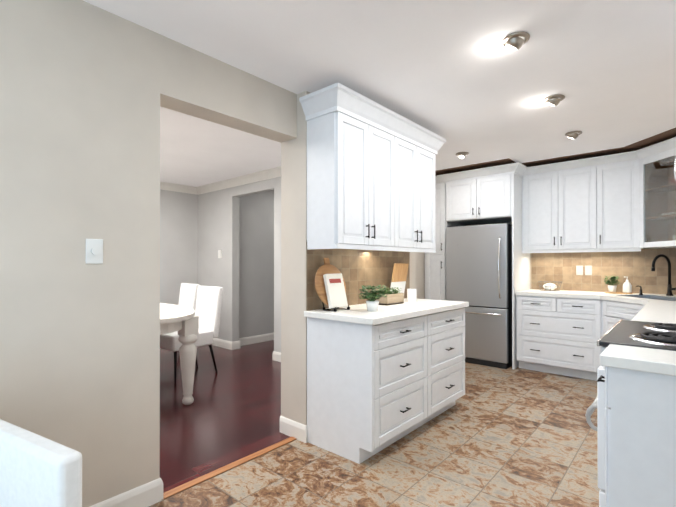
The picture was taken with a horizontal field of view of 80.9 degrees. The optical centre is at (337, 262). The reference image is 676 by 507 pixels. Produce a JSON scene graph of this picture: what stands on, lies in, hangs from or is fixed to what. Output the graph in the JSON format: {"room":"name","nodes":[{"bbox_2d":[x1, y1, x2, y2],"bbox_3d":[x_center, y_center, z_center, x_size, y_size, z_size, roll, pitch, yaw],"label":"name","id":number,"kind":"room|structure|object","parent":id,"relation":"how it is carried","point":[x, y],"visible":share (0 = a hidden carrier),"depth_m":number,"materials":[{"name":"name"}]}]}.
{"room":"kitchen","nodes":[
{"label":"kitchen","id":0,"kind":"room"},
{"bbox_2d":[160,189,197,304],"bbox_3d":[-4.316,0.031,4.040,0.120,2.440,6.420,0,0,41],"label":"wall","id":1,"kind":"structure","parent":0,"point":[178,238],"depth_m":6.07,"materials":[{"name":"grey paint"}]},
{"bbox_2d":[160,181,198,194],"bbox_3d":[-4.278,-1.139,3.932,0.085,0.100,6.300,0,0,41],"label":"crown molding","id":2,"kind":"structure","parent":1,"relation":"attached to","point":[163,185],"depth_m":6.03,"materials":[{"name":"white wood"}]},
{"bbox_2d":[0,0,414,506],"bbox_3d":[-1.452,0.021,1.542,0.260,2.440,6.420,0,0,41],"label":"wall","id":3,"kind":"structure","parent":0,"point":[87,90],"depth_m":1.86,"materials":[{"name":"beige paint"}]},
{"bbox_2d":[86,239,102,263],"bbox_3d":[-1.127,-0.051,1.838,0.022,0.116,0.072,0,0,41],"label":"dimmer switch","id":4,"kind":"object","parent":3,"relation":"attached to","point":[94,251],"visible":1,"depth_m":1.84,"materials":[{"name":"white plastic"}]},
{"bbox_2d":[90,478,162,506],"bbox_3d":[-2.230,1.180,0.589,0.034,0.115,3.968,0,0,41],"label":"baseboard","id":5,"kind":"structure","parent":3,"relation":"attached to","point":[148,494],"depth_m":1.99,"materials":[{"name":"white wood"}]},
{"bbox_2d":[162,436,296,499],"bbox_3d":[-0.622,1.241,2.447,0.055,0.007,0.976,0,0,41],"label":"trim","id":6,"kind":"structure","parent":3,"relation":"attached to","point":[185,486],"depth_m":2.37,"materials":[{"name":"brown wood"}]},
{"bbox_2d":[280,416,307,442],"bbox_3d":[-0.319,1.189,2.825,0.274,0.115,0.019,0,0,41],"label":"baseboard","id":7,"kind":"structure","parent":3,"relation":"attached to","point":[289,427],"depth_m":2.81,"materials":[{"name":"white wood"}]},
{"bbox_2d":[303,87,402,250],"bbox_3d":[0.130,-0.621,2.942,0.282,1.006,0.736,0,0,41],"label":"upper cabinet","id":8,"kind":"object","parent":3,"relation":"attached to","point":[370,182],"depth_m":2.73,"materials":[{"name":"white paint"}]},
{"bbox_2d":[306,240,409,310],"bbox_3d":[0.232,0.093,3.268,0.008,0.490,1.364,0,0,41],"label":"backsplash","id":9,"kind":"structure","parent":3,"relation":"attached to","point":[358,269],"depth_m":3.16,"materials":[{"name":"tile"}]},
{"bbox_2d":[403,119,438,250],"bbox_3d":[0.543,-0.619,3.416,0.282,1.006,0.736,0,0,41],"label":"upper cabinet","id":10,"kind":"object","parent":3,"relation":"attached to","point":[420,148],"depth_m":3.35,"materials":[{"name":"white paint"}]},
{"bbox_2d":[198,177,280,352],"bbox_3d":[-0.886,0.036,5.228,3.726,2.440,0.120,0,0,41],"label":"wall","id":11,"kind":"structure","parent":0,"point":[218,219],"depth_m":5.78,"materials":[{"name":"grey paint"}]},
{"bbox_2d":[218,250,221,257],"bbox_3d":[-1.756,-0.121,5.895,0.080,0.120,0.020,0,0,41],"label":"light switch","id":12,"kind":"object","parent":11,"relation":"attached to","point":[219,253],"visible":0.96,"depth_m":5.88,"materials":[{"name":"white plastic"}]},
{"bbox_2d":[212,338,234,349],"bbox_3d":[-1.859,1.201,6.003,0.934,0.115,0.044,0,0,41],"label":"baseboard","id":13,"kind":"structure","parent":11,"relation":"attached to","point":[233,345],"depth_m":5.81,"materials":[{"name":"white wood"}]},
{"bbox_2d":[196,166,280,193],"bbox_3d":[-0.910,-1.135,5.118,3.420,0.100,0.085,0,0,41],"label":"crown molding","id":14,"kind":"structure","parent":11,"relation":"attached to","point":[275,172],"depth_m":5.49,"materials":[{"name":"white wood"}]},
{"bbox_2d":[274,351,280,361],"bbox_3d":[-0.163,1.196,4.524,1.716,0.115,0.044,0,0,41],"label":"baseboard","id":15,"kind":"structure","parent":11,"relation":"attached to","point":[277,355],"depth_m":5.02,"materials":[{"name":"white wood"}]},
{"bbox_2d":[239,191,273,337],"bbox_3d":[-0.918,0.042,6.709,0.130,2.440,2.070,0,0,41],"label":"wall","id":16,"kind":"structure","parent":0,"point":[256,264],"depth_m":6.18,"materials":[{"name":"grey paint"}]},
{"bbox_2d":[235,333,273,347],"bbox_3d":[-0.963,1.204,6.544,0.014,0.115,1.770,0,0,41],"label":"baseboard","id":17,"kind":"structure","parent":16,"relation":"attached to","point":[270,336],"depth_m":6.15,"materials":[{"name":"white wood"}]},
{"bbox_2d":[149,340,599,506],"bbox_3d":[-1.232,1.271,2.718,6.460,0.050,8.690,0,0,41],"label":"floor","id":18,"kind":"structure","parent":0,"point":[508,437],"depth_m":2.64,"materials":[{"name":"tile"}]},
{"bbox_2d":[0,419,81,506],"bbox_3d":[-1.235,0.775,0.914,0.851,0.928,0.800,0,0,29],"label":"dining chair","id":19,"kind":"object","parent":18,"relation":"on","point":[36,470],"visible":1,"depth_m":1.07,"materials":[{"name":"white fabric"}]},
{"bbox_2d":[160,303,198,404],"bbox_3d":[-2.076,0.845,3.728,2.000,0.810,1.100,0,0,41],"label":"dining table","id":20,"kind":"object","parent":18,"relation":"on","point":[183,321],"visible":0.25,"depth_m":3.45,"materials":[{"name":"white paint"}]},
{"bbox_2d":[178,283,199,351],"bbox_3d":[-2.158,0.770,5.076,0.440,0.976,0.636,0,0,41],"label":"dining chair","id":21,"kind":"object","parent":18,"relation":"on","point":[188,296],"visible":0.21,"depth_m":5.19,"materials":[{"name":"white fabric"}]},
{"bbox_2d":[160,286,222,382],"bbox_3d":[-1.667,0.767,4.434,0.420,0.976,0.623,0,0,37],"label":"dining chair","id":22,"kind":"object","parent":18,"relation":"on","point":[208,305],"visible":0.65,"depth_m":4.50,"materials":[{"name":"white fabric"}]},
{"bbox_2d":[307,314,431,463],"bbox_3d":[0.220,0.811,2.826,0.560,0.870,0.687,0,0,41],"label":"base cabinet","id":23,"kind":"object","parent":18,"relation":"on","point":[382,377],"depth_m":2.58,"materials":[{"name":"white paint"}]},
{"bbox_2d":[304,298,467,325],"bbox_3d":[0.443,0.357,3.062,0.588,0.040,1.394,0,0,41],"label":"countertop","id":24,"kind":"structure","parent":23,"relation":"on","point":[359,314],"depth_m":2.70,"materials":[{"name":"white stone"}]},
{"bbox_2d":[315,258,349,311],"bbox_3d":[-0.027,0.152,2.793,0.172,0.368,0.310,0,0,41],"label":"cutting board","id":25,"kind":"object","parent":24,"relation":"on","point":[330,285],"visible":1,"depth_m":2.75,"materials":[{"name":"brown wood"}]},
{"bbox_2d":[358,285,386,311],"bbox_3d":[0.238,0.245,2.733,0.198,0.182,0.204,0,0,41],"label":"potted plant","id":26,"kind":"object","parent":24,"relation":"on","point":[372,303],"visible":1,"depth_m":2.71,"materials":[{"name":"green plant"}]},
{"bbox_2d":[377,287,403,305],"bbox_3d":[0.426,0.270,3.207,0.100,0.136,0.266,0,0,41],"label":"planter box","id":27,"kind":"object","parent":24,"relation":"on","point":[393,298],"visible":0.85,"depth_m":3.16,"materials":[{"name":"wood"}]},
{"bbox_2d":[390,263,408,292],"bbox_3d":[0.532,0.174,3.472,0.072,0.327,0.220,0,0,41],"label":"cutting board","id":28,"kind":"object","parent":24,"relation":"on","point":[399,274],"visible":0.81,"depth_m":3.46,"materials":[{"name":"brown wood"}]},
{"bbox_2d":[407,288,416,301],"bbox_3d":[0.638,0.284,3.419,0.082,0.110,0.082,0,0,41],"label":"candle","id":29,"kind":"object","parent":24,"relation":"on","point":[411,295],"visible":1,"depth_m":3.39,"materials":[{"name":"wax"}]},
{"bbox_2d":[425,184,445,299],"bbox_3d":[1.491,0.107,5.538,0.320,2.300,0.660,0,0,41],"label":"tall cabinet","id":30,"kind":"object","parent":18,"relation":"on","point":[435,276],"depth_m":5.28,"materials":[{"name":"white paint"}]},
{"bbox_2d":[432,306,467,418],"bbox_3d":[0.668,0.813,3.340,0.560,0.870,0.677,0,0,41],"label":"base cabinet","id":31,"kind":"object","parent":18,"relation":"on","point":[448,328],"depth_m":3.16,"materials":[{"name":"white paint"}]},
{"bbox_2d":[446,223,511,368],"bbox_3d":[1.882,0.400,5.110,0.760,1.710,0.736,0,0,41],"label":"fridge","id":32,"kind":"object","parent":18,"relation":"on","point":[479,268],"visible":0.83,"depth_m":4.82,"materials":[{"name":"silver metal"}]},
{"bbox_2d":[435,162,529,368],"bbox_3d":[1.794,0.058,5.231,1.358,2.395,0.725,0,0,41],"label":"cabinet","id":33,"kind":"object","parent":18,"relation":"on","point":[489,195],"depth_m":4.83,"materials":[{"name":"white paint"}]},
{"bbox_2d":[516,289,611,380],"bbox_3d":[2.605,0.798,4.585,0.818,0.910,0.630,0,0,41],"label":"base cabinet","id":34,"kind":"object","parent":18,"relation":"on","point":[561,332],"depth_m":4.34,"materials":[{"name":"white paint"}]},
{"bbox_2d":[538,281,561,290],"bbox_3d":[2.558,0.287,4.783,0.266,0.111,0.196,0,0,41],"label":"wire basket","id":35,"kind":"object","parent":34,"relation":"on","point":[550,286],"visible":0.98,"depth_m":4.75,"materials":[{"name":"metal"}]},
{"bbox_2d":[605,292,632,293],"bbox_3d":[3.090,0.336,4.359,0.240,0.012,0.120,0,0,41],"label":"wood tray","id":36,"kind":"object","parent":34,"relation":"on","point":[618,293],"visible":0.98,"depth_m":4.33,"materials":[{"name":"brown wood"}]},
{"bbox_2d":[604,276,619,291],"bbox_3d":[3.045,0.238,4.398,0.159,0.185,0.161,0,0,41],"label":"pot","id":37,"kind":"object","parent":36,"relation":"on","point":[612,285],"visible":1,"depth_m":4.37,"materials":[{"name":"white ceramic"}]},
{"bbox_2d":[623,276,631,292],"bbox_3d":[3.143,0.243,4.306,0.080,0.175,0.080,0,0,41],"label":"soap bottle","id":38,"kind":"object","parent":36,"relation":"on","point":[627,286],"visible":1,"depth_m":4.28,"materials":[{"name":"white ceramic"}]},
{"bbox_2d":[596,313,615,360],"bbox_3d":[2.733,0.900,3.893,0.235,0.702,0.246,0,0,41],"label":"base cabinet","id":39,"kind":"object","parent":18,"relation":"on","point":[604,322],"depth_m":4.08,"materials":[{"name":"white paint"}]},
{"bbox_2d":[651,254,675,295],"bbox_3d":[3.310,0.130,3.988,0.234,0.422,0.231,0,0,41],"label":"faucet","id":40,"kind":"object","parent":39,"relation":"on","point":[669,289],"visible":1,"depth_m":4.02,"materials":[{"name":"black metal"}]},
{"bbox_2d":[612,317,627,344],"bbox_3d":[2.731,0.899,3.639,0.255,0.702,0.299,0,0,41],"label":"base cabinet","id":41,"kind":"object","parent":18,"relation":"on","point":[617,318],"depth_m":3.85,"materials":[{"name":"white paint"}]},
{"bbox_2d":[585,319,675,506],"bbox_3d":[1.585,0.702,1.749,0.730,1.080,0.830,0,0,41],"label":"stove","id":42,"kind":"object","parent":18,"relation":"on","point":[656,335],"visible":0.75,"depth_m":1.65,"materials":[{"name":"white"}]},
{"bbox_2d":[596,361,675,506],"bbox_3d":[1.274,0.805,1.314,0.629,0.870,0.227,0,0,41],"label":"base cabinet","id":43,"kind":"object","parent":18,"relation":"on","point":[640,410],"depth_m":1.37,"materials":[{"name":"white paint"}]},
{"bbox_2d":[600,344,675,376],"bbox_3d":[1.262,0.350,1.307,0.638,0.040,0.257,0,0,41],"label":"countertop","id":44,"kind":"structure","parent":43,"relation":"on","point":[660,362],"depth_m":1.38,"materials":[{"name":"white stone"}]},
{"bbox_2d":[628,309,675,348],"bbox_3d":[2.102,0.789,2.261,0.630,0.910,0.608,0,0,41],"label":"base cabinet","id":45,"kind":"object","parent":18,"relation":"on","point":[645,315],"depth_m":2.49,"materials":[{"name":"white paint"}]},
{"bbox_2d":[628,297,675,316],"bbox_3d":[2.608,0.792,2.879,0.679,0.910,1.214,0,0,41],"label":"countertop","id":46,"kind":"structure","parent":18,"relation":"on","point":[645,302],"depth_m":3.42,"materials":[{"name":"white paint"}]},
{"bbox_2d":[83,0,675,186],"bbox_3d":[-1.232,-1.219,2.728,6.660,0.050,8.890,0,0,41],"label":"ceiling","id":47,"kind":"structure","parent":0,"point":[457,75],"depth_m":2.41,"materials":[{"name":"white paint"}]},
{"bbox_2d":[456,152,468,158],"bbox_3d":[1.356,-1.170,4.322,0.140,0.076,0.140,0,0,41],"label":"recessed light","id":48,"kind":"object","parent":47,"relation":"in","point":[461,155],"visible":0.96,"depth_m":4.29,"materials":[{"name":"silver metal"}]},
{"bbox_2d":[502,31,529,50],"bbox_3d":[0.952,-1.179,2.121,0.140,0.079,0.140,0,0,41],"label":"recessed light","id":49,"kind":"object","parent":47,"relation":"in","point":[515,41],"visible":1,"depth_m":2.09,"materials":[{"name":"silver metal"}]},
{"bbox_2d":[543,94,564,105],"bbox_3d":[1.572,-1.177,2.882,0.140,0.079,0.140,0,0,41],"label":"recessed light","id":50,"kind":"object","parent":47,"relation":"in","point":[553,100],"visible":1,"depth_m":2.85,"materials":[{"name":"silver metal"}]},
{"bbox_2d":[435,128,675,175],"bbox_3d":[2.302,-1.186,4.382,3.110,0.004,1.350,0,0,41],"label":"crown molding","id":51,"kind":"structure","parent":47,"relation":"attached to","point":[657,138],"depth_m":4.43,"materials":[{"name":"brown wood"}]},
{"bbox_2d":[565,131,581,138],"bbox_3d":[2.170,-1.173,3.649,0.140,0.079,0.140,0,0,41],"label":"recessed light","id":52,"kind":"object","parent":47,"relation":"in","point":[572,135],"visible":1,"depth_m":3.62,"materials":[{"name":"silver metal"}]},
{"bbox_2d":[415,252,424,298],"bbox_3d":[0.984,0.035,4.973,0.580,2.440,2.186,0,0,41],"label":"wall","id":53,"kind":"structure","parent":0,"point":[420,272],"depth_m":5.39,"materials":[{"name":"beige paint"}]},
{"bbox_2d":[466,222,659,288],"bbox_3d":[2.785,0.035,4.931,3.350,2.440,0.120,0,0,41],"label":"wall","id":54,"kind":"structure","parent":0,"point":[530,253],"depth_m":5.11,"materials":[{"name":"beige paint"}]},
{"bbox_2d":[522,137,675,252],"bbox_3d":[2.810,-0.628,4.137,1.790,1.030,1.045,0,0,41],"label":"upper cabinet","id":55,"kind":"object","parent":54,"relation":"attached to","point":[623,202],"depth_m":4.30,"materials":[{"name":"white paint"}]},
{"bbox_2d":[531,248,675,294],"bbox_3d":[3.203,0.098,4.481,1.890,0.490,0.008,0,0,41],"label":"backsplash","id":56,"kind":"structure","parent":54,"relation":"attached to","point":[634,267],"depth_m":4.58,"materials":[{"name":"tile"}]},
{"bbox_2d":[576,266,582,274],"bbox_3d":[2.893,0.096,4.742,0.070,0.115,0.005,0,0,41],"label":"electrical outlet plate","id":57,"kind":"object","parent":56,"relation":"attached to","point":[579,270],"depth_m":4.74,"materials":[{"name":"white plastic"}]},
{"bbox_2d":[585,266,591,274],"bbox_3d":[2.961,0.096,4.683,0.070,0.115,0.005,0,0,41],"label":"electrical outlet plate","id":58,"kind":"object","parent":56,"relation":"attached to","point":[588,269],"depth_m":4.68,"materials":[{"name":"white plastic"}]},
{"bbox_3d":[1.211,0.018,0.671,0.120,2.440,8.610,0,0,41],"label":"wall","id":59,"kind":"structure","parent":0,"visible":0},
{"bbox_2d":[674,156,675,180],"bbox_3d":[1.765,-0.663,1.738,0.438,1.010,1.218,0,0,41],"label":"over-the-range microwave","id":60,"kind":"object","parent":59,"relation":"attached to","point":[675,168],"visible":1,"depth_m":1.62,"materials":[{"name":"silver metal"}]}
]}

